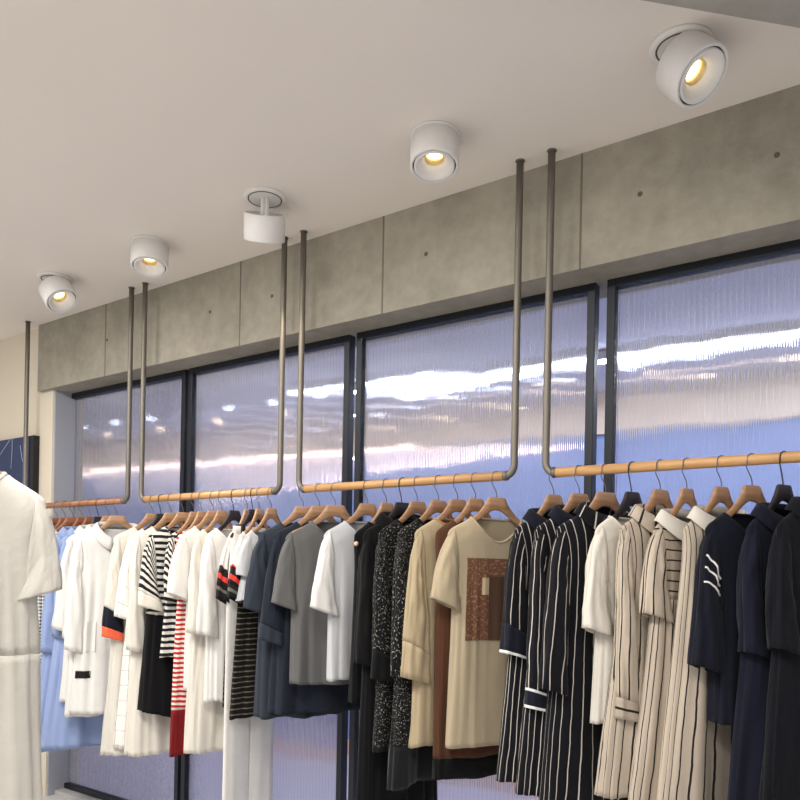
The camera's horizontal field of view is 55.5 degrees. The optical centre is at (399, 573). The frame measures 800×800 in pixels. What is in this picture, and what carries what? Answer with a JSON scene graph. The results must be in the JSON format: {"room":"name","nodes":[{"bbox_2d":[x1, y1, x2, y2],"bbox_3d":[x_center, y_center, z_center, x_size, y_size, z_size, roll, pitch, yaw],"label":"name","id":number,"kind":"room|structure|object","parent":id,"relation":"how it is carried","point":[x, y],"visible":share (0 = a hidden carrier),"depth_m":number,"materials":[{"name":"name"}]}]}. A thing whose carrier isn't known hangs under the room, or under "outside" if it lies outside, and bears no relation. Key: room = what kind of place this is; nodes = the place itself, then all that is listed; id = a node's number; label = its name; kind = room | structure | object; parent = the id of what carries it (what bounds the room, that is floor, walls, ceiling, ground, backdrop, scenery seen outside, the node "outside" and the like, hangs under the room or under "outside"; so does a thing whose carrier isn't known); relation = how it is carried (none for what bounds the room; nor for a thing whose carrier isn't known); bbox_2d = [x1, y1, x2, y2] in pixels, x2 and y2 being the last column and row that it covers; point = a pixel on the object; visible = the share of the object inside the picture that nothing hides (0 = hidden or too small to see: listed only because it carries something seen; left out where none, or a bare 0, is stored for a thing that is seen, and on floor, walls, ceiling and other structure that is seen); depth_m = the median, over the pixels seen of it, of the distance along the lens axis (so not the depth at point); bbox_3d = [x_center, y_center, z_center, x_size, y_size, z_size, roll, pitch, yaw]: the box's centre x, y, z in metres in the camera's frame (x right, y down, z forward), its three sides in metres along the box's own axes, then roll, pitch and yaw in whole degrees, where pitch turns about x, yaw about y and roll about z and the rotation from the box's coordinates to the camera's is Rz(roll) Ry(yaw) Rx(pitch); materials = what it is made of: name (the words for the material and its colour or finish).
{"room":"clothing store","nodes":[
{"label":"clothing store","id":0,"kind":"room"},
{"bbox_2d":[0,328,54,795],"bbox_3d":[-3.564,-0.122,6.283,2.939,3.307,0.300,1,0,35],"label":"wall","id":1,"kind":"structure","parent":0,"point":[12,349],"depth_m":5.49,"materials":[{"name":"beige paint"}]},
{"bbox_2d":[0,435,39,493],"bbox_3d":[-2.835,-0.727,5.563,0.620,0.520,0.051,1,0,35],"label":"wall picture","id":2,"kind":"object","parent":1,"relation":"attached to","point":[11,450],"visible":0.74,"depth_m":5.46},
{"bbox_2d":[0,436,29,487],"bbox_3d":[-2.867,-0.728,5.561,0.561,0.512,0.005,1,0,35],"label":"print","id":3,"kind":"object","parent":2,"relation":"attached to","point":[11,450],"depth_m":5.51},
{"bbox_2d":[47,390,74,795],"bbox_3d":[-2.389,0.134,5.394,0.014,2.841,0.178,1,0,35],"label":"trim","id":4,"kind":"structure","parent":1,"relation":"attached to","point":[64,407],"depth_m":5.37,"materials":[{"name":"grey paint"}]},
{"bbox_2d":[55,788,100,799],"bbox_3d":[0.982,1.614,3.059,8.261,0.050,0.170,1,0,35],"label":"sill","id":5,"kind":"structure","parent":1,"relation":"attached to","point":[66,793],"depth_m":5.26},
{"bbox_2d":[64,369,188,799],"bbox_3d":[-1.862,0.129,5.089,1.276,2.811,0.050,1,0,35],"label":"window","id":6,"kind":"structure","parent":1,"relation":"in","point":[100,413],"depth_m":5.05,"materials":[{"name":"glass"}]},
{"bbox_2d":[40,526,100,752],"bbox_3d":[-2.052,0.406,4.883,0.593,1.426,0.140,1,0,-41],"label":"dress","id":7,"kind":"object","parent":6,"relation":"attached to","point":[46,645],"visible":0.12,"depth_m":4.72,"materials":[{"name":"fabric"}]},
{"bbox_2d":[41,526,103,749],"bbox_3d":[-1.974,0.392,4.828,0.556,1.390,0.143,1,0,-40],"label":"dress","id":8,"kind":"object","parent":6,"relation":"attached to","point":[60,732],"visible":0.14,"depth_m":4.69,"materials":[{"name":"fabric"}]},
{"bbox_2d":[51,525,86,701],"bbox_3d":[-1.904,0.242,4.763,0.516,1.103,0.143,1,0,-37],"label":"shirt","id":9,"kind":"object","parent":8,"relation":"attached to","point":[58,615],"visible":0.18,"depth_m":4.63,"materials":[{"name":"white fabric"}]},
{"bbox_2d":[43,794,69,799],"bbox_3d":[-1.851,1.625,1.585,11.200,0.120,5.500,1,0,35],"label":"floor","id":10,"kind":"structure","parent":0,"point":[51,797],"depth_m":5.27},
{"bbox_2d":[62,524,126,716],"bbox_3d":[-1.822,0.282,4.708,0.497,1.188,0.138,1,0,-33],"label":"shirt","id":11,"kind":"object","parent":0,"point":[89,526],"visible":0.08,"depth_m":4.58,"materials":[{"name":"white fabric"}]},
{"bbox_2d":[64,522,137,714],"bbox_3d":[-1.746,0.263,4.660,0.561,1.170,0.139,1,0,-27],"label":"dress","id":12,"kind":"object","parent":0,"point":[90,563],"visible":0.52,"depth_m":4.56,"materials":[{"name":"white fabric"}]},
{"bbox_2d":[169,531,190,756],"bbox_3d":[-1.111,0.378,4.221,0.081,1.223,0.372,1,0,41],"label":"dress","id":13,"kind":"object","parent":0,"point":[178,702],"visible":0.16,"depth_m":4.12,"materials":[{"name":"fabric"}]},
{"bbox_2d":[159,531,179,657],"bbox_3d":[-1.158,0.112,4.257,0.122,0.694,0.381,1,0,44],"label":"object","id":14,"kind":"object","parent":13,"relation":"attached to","point":[169,621],"visible":0.18,"depth_m":4.15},
{"bbox_2d":[183,529,223,754],"bbox_3d":[-0.972,0.360,4.115,0.138,1.192,0.409,1,0,44],"label":"dress","id":15,"kind":"object","parent":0,"point":[204,722],"visible":0.27,"depth_m":4.02,"materials":[{"name":"beige fabric"}]},
{"bbox_2d":[167,526,213,690],"bbox_3d":[-1.030,0.192,4.152,0.523,0.894,0.120,1,0,-45],"label":"t-shirt","id":16,"kind":"object","parent":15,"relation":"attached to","point":[179,570],"visible":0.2,"depth_m":4.02,"materials":[{"name":"white fabric"}]},
{"bbox_2d":[196,528,232,702],"bbox_3d":[-0.889,0.219,4.058,0.146,0.921,0.447,1,0,43],"label":"sweater","id":17,"kind":"object","parent":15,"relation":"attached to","point":[211,612],"visible":0.4,"depth_m":3.96,"materials":[{"name":"white fabric"}]},
{"bbox_2d":[216,532,231,707],"bbox_3d":[-0.817,0.240,4.005,0.068,0.914,0.439,1,0,31],"label":"dress","id":18,"kind":"object","parent":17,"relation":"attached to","point":[222,579],"visible":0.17,"depth_m":3.86,"materials":[{"name":"white fabric"}]},
{"bbox_2d":[222,526,273,799],"bbox_3d":[-0.788,0.596,3.994,0.049,1.684,0.341,1,0,37],"label":"dress","id":19,"kind":"object","parent":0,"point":[247,742],"visible":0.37,"depth_m":3.93,"materials":[{"name":"white fabric"}]},
{"bbox_2d":[180,335,354,799],"bbox_3d":[-0.796,0.149,4.340,1.274,2.811,0.050,1,0,35],"label":"window","id":20,"kind":"structure","parent":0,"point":[232,433],"depth_m":4.25,"materials":[{"name":"glass"}]},
{"bbox_2d":[0,0,799,339],"bbox_3d":[-1.698,-1.815,1.709,11.200,0.150,5.805,1,0,35],"label":"ceiling","id":21,"kind":"structure","parent":0,"point":[121,120],"depth_m":2.77,"materials":[{"name":"paint"}]},
{"bbox_2d":[37,271,77,312],"bbox_3d":[-2.018,-1.645,4.474,0.238,0.202,0.200,1,0,35],"label":"ceiling spotlight","id":22,"kind":"object","parent":21,"relation":"hanging from","point":[56,290],"visible":1,"depth_m":4.42,"materials":[{"name":"white metal"}]},
{"bbox_2d":[23,287,134,508],"bbox_3d":[-2.122,-1.091,4.952,1.213,1.313,0.041,1,0,35],"label":"rail","id":23,"kind":"object","parent":21,"relation":"hanging from","point":[123,500],"visible":0.8,"depth_m":4.66,"materials":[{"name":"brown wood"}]},
{"bbox_2d":[55,500,75,531],"bbox_3d":[-2.127,-0.345,4.946,0.426,0.267,0.013,1,0,-35],"label":"clothes hanger","id":24,"kind":"object","parent":23,"relation":"hanging from","point":[69,521],"visible":0.41,"depth_m":4.92,"materials":[{"name":"brown wood"}]},
{"bbox_2d":[37,530,58,664],"bbox_3d":[-2.141,0.387,4.933,0.578,1.357,0.138,1,0,-35],"label":"dress","id":25,"kind":"object","parent":24,"relation":"hanging from","point":[40,599],"visible":0.02,"depth_m":4.81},
{"bbox_2d":[101,497,132,529],"bbox_3d":[-1.738,-0.338,4.673,0.416,0.267,0.013,1,0,-27],"label":"clothes hanger","id":26,"kind":"object","parent":23,"relation":"hanging from","point":[113,519],"visible":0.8,"depth_m":4.67,"materials":[{"name":"brown wood"}]},
{"bbox_2d":[130,235,168,277],"bbox_3d":[-1.309,-1.654,3.974,0.211,0.158,0.206,1,0,35],"label":"ceiling spotlight","id":27,"kind":"object","parent":21,"relation":"hanging from","point":[149,254],"visible":1,"depth_m":3.92,"materials":[{"name":"white metal"}]},
{"bbox_2d":[139,236,288,502],"bbox_3d":[-1.068,-1.071,4.212,1.179,1.313,0.041,1,0,35],"label":"rail","id":28,"kind":"object","parent":21,"relation":"hanging from","point":[273,490],"visible":0.91,"depth_m":4.04,"materials":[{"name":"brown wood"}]},
{"bbox_2d":[135,495,166,529],"bbox_3d":[-1.452,-0.332,4.471,0.406,0.267,0.013,1,0,-38],"label":"clothes hanger","id":29,"kind":"object","parent":28,"relation":"hanging from","point":[148,518],"visible":0.51,"depth_m":4.44,"materials":[{"name":"brown wood"}]},
{"bbox_2d":[100,526,145,755],"bbox_3d":[-1.467,0.384,4.457,0.559,1.318,0.133,1,0,-38],"label":"dress","id":30,"kind":"object","parent":29,"relation":"hanging from","point":[113,627],"visible":0.3,"depth_m":4.32,"materials":[{"name":"beige fabric"}]},
{"bbox_2d":[113,529,143,749],"bbox_3d":[-1.406,0.368,4.415,0.512,1.254,0.126,1,0,-40],"label":"tunic","id":31,"kind":"object","parent":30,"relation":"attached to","point":[121,601],"visible":0.12,"depth_m":4.29,"materials":[{"name":"fabric"}]},
{"bbox_2d":[143,494,170,530],"bbox_3d":[-1.387,-0.330,4.426,0.336,0.270,0.013,1,0,-37],"label":"clothes hanger","id":32,"kind":"object","parent":28,"relation":"hanging from","point":[157,518],"visible":0.38,"depth_m":4.40,"materials":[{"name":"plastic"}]},
{"bbox_2d":[153,494,183,529],"bbox_3d":[-1.317,-0.330,4.377,0.386,0.267,0.013,1,0,-39],"label":"clothes hanger","id":33,"kind":"object","parent":28,"relation":"hanging from","point":[167,517],"visible":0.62,"depth_m":4.36,"materials":[{"name":"brown wood"}]},
{"bbox_2d":[124,526,170,756],"bbox_3d":[-1.327,0.379,4.371,0.502,1.294,0.132,1,0,-39],"label":"dress","id":34,"kind":"object","parent":33,"relation":"hanging from","point":[146,734],"visible":0.28,"depth_m":4.24,"materials":[{"name":"beige fabric"}]},
{"bbox_2d":[167,493,196,529],"bbox_3d":[-1.231,-0.328,4.316,0.366,0.267,0.013,1,0,-41],"label":"clothes hanger","id":35,"kind":"object","parent":28,"relation":"hanging from","point":[180,516],"visible":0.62,"depth_m":4.29,"materials":[{"name":"brown wood"}]},
{"bbox_2d":[137,526,188,716],"bbox_3d":[-1.237,0.269,4.305,0.519,1.077,0.142,1,0,-41],"label":"dress","id":36,"kind":"object","parent":35,"relation":"hanging from","point":[156,675],"visible":0.43,"depth_m":4.18,"materials":[{"name":"black fabric"}]},
{"bbox_2d":[177,492,204,533],"bbox_3d":[-1.153,-0.327,4.262,0.013,0.267,0.266,1,0,44],"label":"clothes hanger","id":37,"kind":"object","parent":28,"relation":"hanging from","point":[192,515],"visible":0.59,"depth_m":4.23,"materials":[{"name":"brown wood"}]},
{"bbox_2d":[185,491,209,531],"bbox_3d":[-1.102,-0.326,4.225,0.013,0.267,0.266,1,0,41],"label":"clothes hanger","id":38,"kind":"object","parent":28,"relation":"hanging from","point":[200,515],"visible":0.56,"depth_m":4.21,"materials":[{"name":"brown wood"}]},
{"bbox_2d":[196,491,229,529],"bbox_3d":[-1.024,-0.324,4.171,0.013,0.267,0.356,1,0,45],"label":"clothes hanger","id":39,"kind":"object","parent":28,"relation":"hanging from","point":[209,516],"visible":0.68,"depth_m":4.15,"materials":[{"name":"brown wood"}]},
{"bbox_2d":[204,490,232,531],"bbox_3d":[-0.969,-0.323,4.132,0.013,0.267,0.286,1,0,44],"label":"clothes hanger","id":40,"kind":"object","parent":28,"relation":"hanging from","point":[221,515],"visible":0.7,"depth_m":4.11,"materials":[{"name":"brown wood"}]},
{"bbox_2d":[217,489,240,530],"bbox_3d":[-0.888,-0.320,4.075,0.013,0.270,0.306,1,0,43],"label":"clothes hanger","id":41,"kind":"object","parent":28,"relation":"hanging from","point":[233,515],"visible":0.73,"depth_m":4.06,"materials":[{"name":"plastic"}]},
{"bbox_2d":[239,488,255,526],"bbox_3d":[-0.807,-0.320,4.018,0.013,0.267,0.236,1,0,31],"label":"clothes hanger","id":42,"kind":"object","parent":28,"relation":"hanging from","point":[245,511],"visible":0.41,"depth_m":4.00,"materials":[{"name":"brown wood"}]},
{"bbox_2d":[227,532,258,719],"bbox_3d":[-0.746,0.264,3.953,0.067,0.958,0.424,1,0,34],"label":"dress","id":43,"kind":"object","parent":42,"relation":"hanging from","point":[246,634],"visible":0.29,"depth_m":3.86,"materials":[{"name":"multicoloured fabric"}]},
{"bbox_2d":[235,530,262,600],"bbox_3d":[-0.661,-0.041,3.906,0.390,0.360,0.133,1,0,-36],"label":"t-shirt","id":44,"kind":"object","parent":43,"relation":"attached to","point":[250,540],"visible":0.27,"depth_m":3.80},
{"bbox_2d":[230,488,269,537],"bbox_3d":[-0.770,-0.318,3.992,0.052,0.270,0.300,1,0,37],"label":"clothes hanger","id":45,"kind":"object","parent":28,"relation":"hanging from","point":[250,514],"visible":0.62,"depth_m":3.96,"materials":[{"name":"plastic"}]},
{"bbox_2d":[244,487,268,533],"bbox_3d":[-0.734,-0.319,3.967,0.013,0.267,0.236,1,0,34],"label":"clothes hanger","id":46,"kind":"object","parent":28,"relation":"hanging from","point":[259,513],"visible":0.73,"depth_m":3.95,"materials":[{"name":"brown wood"}]},
{"bbox_2d":[252,487,280,532],"bbox_3d":[-0.663,-0.317,3.917,0.256,0.267,0.013,1,0,-41],"label":"clothes hanger","id":47,"kind":"object","parent":28,"relation":"hanging from","point":[271,513],"visible":0.78,"depth_m":3.90,"materials":[{"name":"brown wood"}]},
{"bbox_2d":[243,522,341,719],"bbox_3d":[-0.493,0.225,3.772,0.582,0.963,0.160,1,0,-25],"label":"t-shirt","id":48,"kind":"object","parent":47,"relation":"hanging from","point":[254,586],"visible":0.28,"depth_m":3.67,"materials":[{"name":"fabric"}]},
{"bbox_2d":[243,186,285,243],"bbox_3d":[-0.622,-1.609,3.485,0.194,0.220,0.234,1,0,-13],"label":"ceiling spotlight","id":49,"kind":"object","parent":21,"relation":"hanging from","point":[263,226],"visible":1,"depth_m":3.44,"materials":[{"name":"white metal"}]},
{"bbox_2d":[296,158,524,492],"bbox_3d":[-0.007,-1.051,3.466,1.233,1.313,0.041,1,0,35],"label":"rail","id":50,"kind":"object","parent":21,"relation":"hanging from","point":[502,475],"visible":1,"depth_m":3.26,"materials":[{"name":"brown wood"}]},
{"bbox_2d":[282,484,316,526],"bbox_3d":[-0.482,-0.314,3.789,0.406,0.267,0.013,1,0,-25],"label":"clothes hanger","id":51,"kind":"object","parent":50,"relation":"hanging from","point":[299,511],"visible":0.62,"depth_m":3.77,"materials":[{"name":"brown wood"}]},
{"bbox_2d":[258,522,359,715],"bbox_3d":[-0.413,0.213,3.717,0.572,0.936,0.133,1,0,-25],"label":"t-shirt","id":52,"kind":"object","parent":51,"relation":"hanging from","point":[285,698],"visible":0.35,"depth_m":3.63,"materials":[{"name":"fabric"}]},
{"bbox_2d":[298,483,336,525],"bbox_3d":[-0.395,-0.312,3.729,0.406,0.267,0.013,1,0,-24],"label":"clothes hanger","id":53,"kind":"object","parent":50,"relation":"hanging from","point":[314,511],"visible":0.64,"depth_m":3.71,"materials":[{"name":"brown wood"}]},
{"bbox_2d":[271,521,348,684],"bbox_3d":[-0.323,0.137,3.664,0.599,0.778,0.142,1,0,-22],"label":"t-shirt","id":54,"kind":"object","parent":53,"relation":"hanging from","point":[298,557],"visible":0.51,"depth_m":3.58,"materials":[{"name":"fabric"}]},
{"bbox_2d":[292,482,355,531],"bbox_3d":[-0.312,-0.310,3.670,0.436,0.267,0.013,1,0,-22],"label":"clothes hanger","id":55,"kind":"object","parent":50,"relation":"hanging from","point":[340,511],"visible":0.7,"depth_m":3.66,"materials":[{"name":"brown wood"}]},
{"bbox_2d":[310,521,366,681],"bbox_3d":[-0.169,0.123,3.556,0.554,0.739,0.115,1,0,-28],"label":"t-shirt","id":56,"kind":"object","parent":55,"relation":"hanging from","point":[333,584],"visible":0.43,"depth_m":3.46,"materials":[{"name":"white fabric"}]},
{"bbox_2d":[346,480,377,524],"bbox_3d":[-0.152,-0.307,3.558,0.386,0.267,0.013,1,0,-28],"label":"clothes hanger","id":57,"kind":"object","parent":50,"relation":"hanging from","point":[363,509],"visible":0.66,"depth_m":3.54,"materials":[{"name":"brown wood"}]},
{"bbox_2d":[370,478,392,523],"bbox_3d":[-0.062,-0.306,3.495,0.286,0.267,0.013,1,0,-33],"label":"clothes hanger","id":58,"kind":"object","parent":50,"relation":"hanging from","point":[384,507],"visible":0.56,"depth_m":3.48,"materials":[{"name":"brown wood"}]},
{"bbox_2d":[388,477,415,520],"bbox_3d":[0.011,-0.303,3.443,0.376,0.270,0.013,1,0,-37],"label":"clothes hanger","id":59,"kind":"object","parent":50,"relation":"hanging from","point":[399,508],"visible":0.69,"depth_m":3.43,"materials":[{"name":"wood"}]},
{"bbox_2d":[353,512,437,799],"bbox_3d":[-0.005,0.415,3.443,0.505,1.393,0.132,1,0,-37],"label":"dress","id":60,"kind":"object","parent":59,"relation":"hanging from","point":[372,770],"visible":0.25,"depth_m":3.30,"materials":[{"name":"black fabric"}]},
{"bbox_2d":[348,522,376,703],"bbox_3d":[-0.073,0.172,3.497,0.355,0.818,0.105,1,0,-33],"label":"vest","id":61,"kind":"object","parent":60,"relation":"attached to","point":[355,676],"visible":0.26,"depth_m":3.40,"materials":[{"name":"black fabric"}]},
{"bbox_2d":[398,476,432,522],"bbox_3d":[0.078,-0.303,3.396,0.376,0.267,0.013,1,0,-37],"label":"clothes hanger","id":62,"kind":"object","parent":50,"relation":"hanging from","point":[418,507],"visible":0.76,"depth_m":3.38,"materials":[{"name":"brown wood"}]},
{"bbox_2d":[370,519,412,752],"bbox_3d":[0.061,0.263,3.399,0.498,1.006,0.137,1,0,-37],"label":"dress","id":63,"kind":"object","parent":62,"relation":"hanging from","point":[387,537],"visible":0.34,"depth_m":3.25,"materials":[{"name":"black fabric"}]},
{"bbox_2d":[419,475,454,521],"bbox_3d":[0.169,-0.301,3.332,0.386,0.267,0.013,1,0,-36],"label":"clothes hanger","id":64,"kind":"object","parent":50,"relation":"hanging from","point":[435,506],"visible":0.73,"depth_m":3.32,"materials":[{"name":"brown wood"}]},
{"bbox_2d":[387,518,433,790],"bbox_3d":[0.151,0.336,3.336,0.505,1.152,0.135,1,0,-36],"label":"dress","id":65,"kind":"object","parent":64,"relation":"hanging from","point":[406,766],"visible":0.29,"depth_m":3.19,"materials":[{"name":"black fabric"}]},
{"bbox_2d":[436,473,472,520],"bbox_3d":[0.248,-0.300,3.277,0.386,0.267,0.013,1,0,-32],"label":"clothes hanger","id":66,"kind":"object","parent":50,"relation":"hanging from","point":[454,505],"visible":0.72,"depth_m":3.26,"materials":[{"name":"brown wood"}]},
{"bbox_2d":[454,472,491,523],"bbox_3d":[0.321,-0.298,3.225,0.336,0.267,0.013,1,0,-27],"label":"clothes hanger","id":67,"kind":"object","parent":50,"relation":"hanging from","point":[473,504],"visible":0.7,"depth_m":3.21,"materials":[{"name":"brown wood"}]},
{"bbox_2d":[473,471,519,525],"bbox_3d":[0.403,-0.297,3.168,0.396,0.267,0.013,1,0,-22],"label":"clothes hanger","id":68,"kind":"object","parent":50,"relation":"hanging from","point":[492,503],"visible":0.79,"depth_m":3.16,"materials":[{"name":"brown wood"}]},
{"bbox_2d":[410,120,459,183],"bbox_3d":[0.134,-1.627,2.943,0.203,0.155,0.209,1,0,35],"label":"ceiling spotlight","id":69,"kind":"object","parent":21,"relation":"hanging from","point":[434,150],"visible":1,"depth_m":2.89,"materials":[{"name":"white metal"}]},
{"bbox_2d":[542,148,799,477],"bbox_3d":[1.343,-1.025,2.517,1.869,1.313,0.041,1,0,35],"label":"rail","id":70,"kind":"object","parent":21,"relation":"hanging from","point":[792,456],"visible":1,"depth_m":3.00,"materials":[{"name":"brown wood"}]},
{"bbox_2d":[537,467,563,515],"bbox_3d":[0.611,-0.293,3.022,0.340,0.267,0.013,1,0,-29],"label":"clothes hanger","id":71,"kind":"object","parent":70,"relation":"hanging from","point":[550,500],"visible":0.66,"depth_m":3.01,"materials":[{"name":"brown wood"}]},
{"bbox_2d":[563,465,589,512],"bbox_3d":[0.698,-0.291,2.960,0.386,0.267,0.013,1,0,-29],"label":"clothes hanger","id":72,"kind":"object","parent":70,"relation":"hanging from","point":[574,500],"visible":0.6,"depth_m":2.94,"materials":[{"name":"brown wood"}]},
{"bbox_2d":[589,463,624,512],"bbox_3d":[0.785,-0.289,2.899,0.426,0.267,0.013,1,0,-28],"label":"clothes hanger","id":73,"kind":"object","parent":70,"relation":"hanging from","point":[601,499],"visible":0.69,"depth_m":2.89,"materials":[{"name":"brown wood"}]},
{"bbox_2d":[612,461,641,519],"bbox_3d":[0.868,-0.286,2.841,0.326,0.270,0.013,1,0,-31],"label":"clothes hanger","id":74,"kind":"object","parent":70,"relation":"hanging from","point":[631,498],"visible":0.64,"depth_m":2.82,"materials":[{"name":"wood"}]},
{"bbox_2d":[644,459,672,511],"bbox_3d":[0.952,-0.286,2.781,0.346,0.267,0.013,1,0,-29],"label":"clothes hanger","id":75,"kind":"object","parent":70,"relation":"hanging from","point":[658,497],"visible":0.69,"depth_m":2.77,"materials":[{"name":"brown wood"}]},
{"bbox_2d":[670,457,696,515],"bbox_3d":[1.029,-0.285,2.728,0.272,0.267,0.013,1,0,-28],"label":"clothes hanger","id":76,"kind":"object","parent":70,"relation":"hanging from","point":[686,495],"visible":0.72,"depth_m":2.72,"materials":[{"name":"brown wood"}]},
{"bbox_2d":[704,455,737,513],"bbox_3d":[1.125,-0.283,2.660,0.296,0.267,0.013,1,0,-25],"label":"clothes hanger","id":77,"kind":"object","parent":70,"relation":"hanging from","point":[721,494],"visible":0.67,"depth_m":2.65,"materials":[{"name":"brown wood"}]},
{"bbox_2d":[726,453,765,516],"bbox_3d":[1.205,-0.281,2.604,0.336,0.267,0.013,1,0,-19],"label":"clothes hanger","id":78,"kind":"object","parent":70,"relation":"hanging from","point":[753,493],"visible":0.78,"depth_m":2.59,"materials":[{"name":"brown wood"}]},
{"bbox_2d":[768,451,793,510],"bbox_3d":[1.286,-0.279,2.547,0.306,0.270,0.013,1,0,-27],"label":"clothes hanger","id":79,"kind":"object","parent":70,"relation":"hanging from","point":[782,492],"visible":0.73,"depth_m":2.53,"materials":[{"name":"wood"}]},
{"bbox_3d":[1.368,-0.278,2.489,0.366,0.267,0.013,1,0,-29],"label":"clothes hanger","id":80,"kind":"object","parent":70,"relation":"hanging from","visible":0},
{"bbox_2d":[758,497,799,799],"bbox_3d":[1.350,0.341,2.495,0.490,1.190,0.141,1,0,-29],"label":"dress","id":81,"kind":"object","parent":80,"relation":"hanging from","point":[780,772],"visible":1,"depth_m":2.38,"materials":[{"name":"black fabric"}]},
{"bbox_2d":[649,23,728,108],"bbox_3d":[0.910,-1.591,2.408,0.241,0.206,0.210,1,0,35],"label":"ceiling spotlight","id":82,"kind":"object","parent":21,"relation":"hanging from","point":[692,66],"visible":1,"depth_m":2.37,"materials":[{"name":"white metal"}]},
{"bbox_2d":[643,0,799,27],"bbox_3d":[1.489,-1.634,1.862,2.690,0.110,0.800,1,0,-11],"label":"ceiling beam","id":83,"kind":"structure","parent":21,"relation":"attached to","point":[782,12],"depth_m":2.13,"materials":[{"name":"concrete"}]},
{"bbox_2d":[37,84,799,392],"bbox_3d":[0.983,-1.456,3.099,8.402,0.466,0.362,1,0,35],"label":"concrete beam","id":84,"kind":"structure","parent":0,"point":[724,181],"depth_m":3.33,"materials":[{"name":"concrete"}]},
{"bbox_2d":[400,518,464,748],"bbox_3d":[0.230,0.245,3.273,0.545,0.965,0.137,1,0,-32],"label":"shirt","id":85,"kind":"object","parent":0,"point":[418,640],"visible":0.35,"depth_m":3.14,"materials":[{"name":"fabric"}]},
{"bbox_2d":[432,520,498,779],"bbox_3d":[0.309,0.316,3.227,0.385,1.085,0.097,1,0,-27],"label":"dress","id":86,"kind":"object","parent":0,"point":[479,762],"visible":0.27,"depth_m":3.13,"materials":[{"name":"brown fabric"}]},
{"bbox_2d":[348,283,599,799],"bbox_3d":[0.286,0.170,3.579,1.278,2.811,0.050,1,0,35],"label":"window","id":87,"kind":"structure","parent":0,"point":[434,394],"depth_m":3.55,"materials":[{"name":"glass"}]},
{"bbox_2d":[430,516,523,748],"bbox_3d":[0.383,0.240,3.166,0.581,0.950,0.104,1,0,-22],"label":"t-shirt","id":88,"kind":"object","parent":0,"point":[468,578],"visible":0.61,"depth_m":3.09,"materials":[{"name":"fabric"}]},
{"bbox_2d":[496,508,550,782],"bbox_3d":[0.596,0.272,3.020,0.496,1.070,0.128,1,0,-29],"label":"dress","id":89,"kind":"object","parent":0,"point":[513,637],"visible":0.34,"depth_m":2.90,"materials":[{"name":"fabric"}]},
{"bbox_2d":[515,505,576,796],"bbox_3d":[0.684,0.286,2.959,0.523,1.112,0.142,1,0,-29],"label":"dress","id":90,"kind":"object","parent":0,"point":[528,779],"visible":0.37,"depth_m":2.84,"materials":[{"name":"fabric"}]},
{"bbox_2d":[538,502,632,799],"bbox_3d":[0.763,0.389,2.894,0.597,1.328,0.143,1,0,-28],"label":"dress","id":91,"kind":"object","parent":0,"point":[571,743],"visible":0.4,"depth_m":2.78,"materials":[{"name":"fabric"}]},
{"bbox_2d":[581,515,631,723],"bbox_3d":[0.849,0.168,2.838,0.488,0.763,0.122,1,0,-31],"label":"t-shirt","id":92,"kind":"object","parent":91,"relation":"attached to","point":[598,609],"visible":0.35,"depth_m":2.73,"materials":[{"name":"beige fabric"}]},
{"bbox_2d":[594,504,685,799],"bbox_3d":[0.938,0.268,2.790,0.534,1.050,0.145,1,0,-29],"label":"dress","id":93,"kind":"object","parent":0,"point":[622,708],"visible":0.4,"depth_m":2.67,"materials":[{"name":"fabric"}]},
{"bbox_2d":[628,508,690,799],"bbox_3d":[1.015,0.343,2.731,0.482,1.156,0.137,1,0,-32],"label":"dress","id":94,"kind":"object","parent":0,"point":[660,579],"visible":0.37,"depth_m":2.63,"materials":[{"name":"beige fabric"}]},
{"bbox_2d":[603,239,799,513],"bbox_3d":[1.385,0.191,2.807,1.310,2.811,0.050,1,0,35],"label":"window","id":95,"kind":"structure","parent":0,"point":[703,356],"depth_m":2.96,"materials":[{"name":"glass"}]},
{"bbox_2d":[657,505,747,799],"bbox_3d":[1.110,0.330,2.668,0.526,1.141,0.140,1,0,-25],"label":"dress","id":96,"kind":"object","parent":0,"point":[696,750],"visible":0.33,"depth_m":2.57,"materials":[{"name":"beige fabric"}]},
{"bbox_2d":[727,502,790,799],"bbox_3d":[1.272,0.359,2.551,0.465,1.198,0.146,1,0,-29],"label":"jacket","id":97,"kind":"object","parent":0,"point":[748,738],"visible":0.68,"depth_m":2.45,"materials":[{"name":"blue fabric"}]},
{"bbox_2d":[687,512,754,725],"bbox_3d":[1.188,0.147,2.609,0.506,0.712,0.143,1,0,-19],"label":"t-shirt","id":98,"kind":"object","parent":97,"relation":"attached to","point":[714,635],"visible":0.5,"depth_m":2.52,"materials":[{"name":"fabric"}]},
{"label":"outside","id":99,"kind":"structure","parent":0,"visible":0},
{"bbox_2d":[354,298,606,422],"bbox_3d":[-1.558,-1.400,6.441,22.000,0.100,2.183,1,0,35],"label":"ceiling","id":100,"kind":"structure","parent":99,"point":[602,302],"depth_m":4.28,"materials":[{"name":"paint"}]},
{"bbox_2d":[598,350,605,363],"bbox_3d":[2.190,-1.246,3.734,3.150,0.060,0.070,1,0,35],"label":"ceiling lamp","id":101,"kind":"object","parent":100,"relation":"attached to","point":[601,354],"visible":0.02,"depth_m":4.41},
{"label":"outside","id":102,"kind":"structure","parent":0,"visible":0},
{"bbox_2d":[347,391,604,754],"bbox_3d":[-1.054,0.120,7.199,22.000,2.920,0.130,1,0,35],"label":"wall","id":103,"kind":"structure","parent":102,"point":[601,395],"depth_m":5.42,"materials":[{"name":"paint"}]},
{"label":"rail","id":104,"kind":"object","parent":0,"visible":0},
{"label":"clothes hanger","id":105,"kind":"object","parent":104,"relation":"hanging from","visible":0},
{"bbox_2d":[0,472,62,799],"bbox_3d":[-1.130,0.335,1.924,0.482,1.206,0.176,1,0,-30],"label":"dress","id":106,"kind":"object","parent":105,"relation":"hanging from","point":[30,567],"visible":1,"depth_m":1.96,"materials":[{"name":"beige fabric"}]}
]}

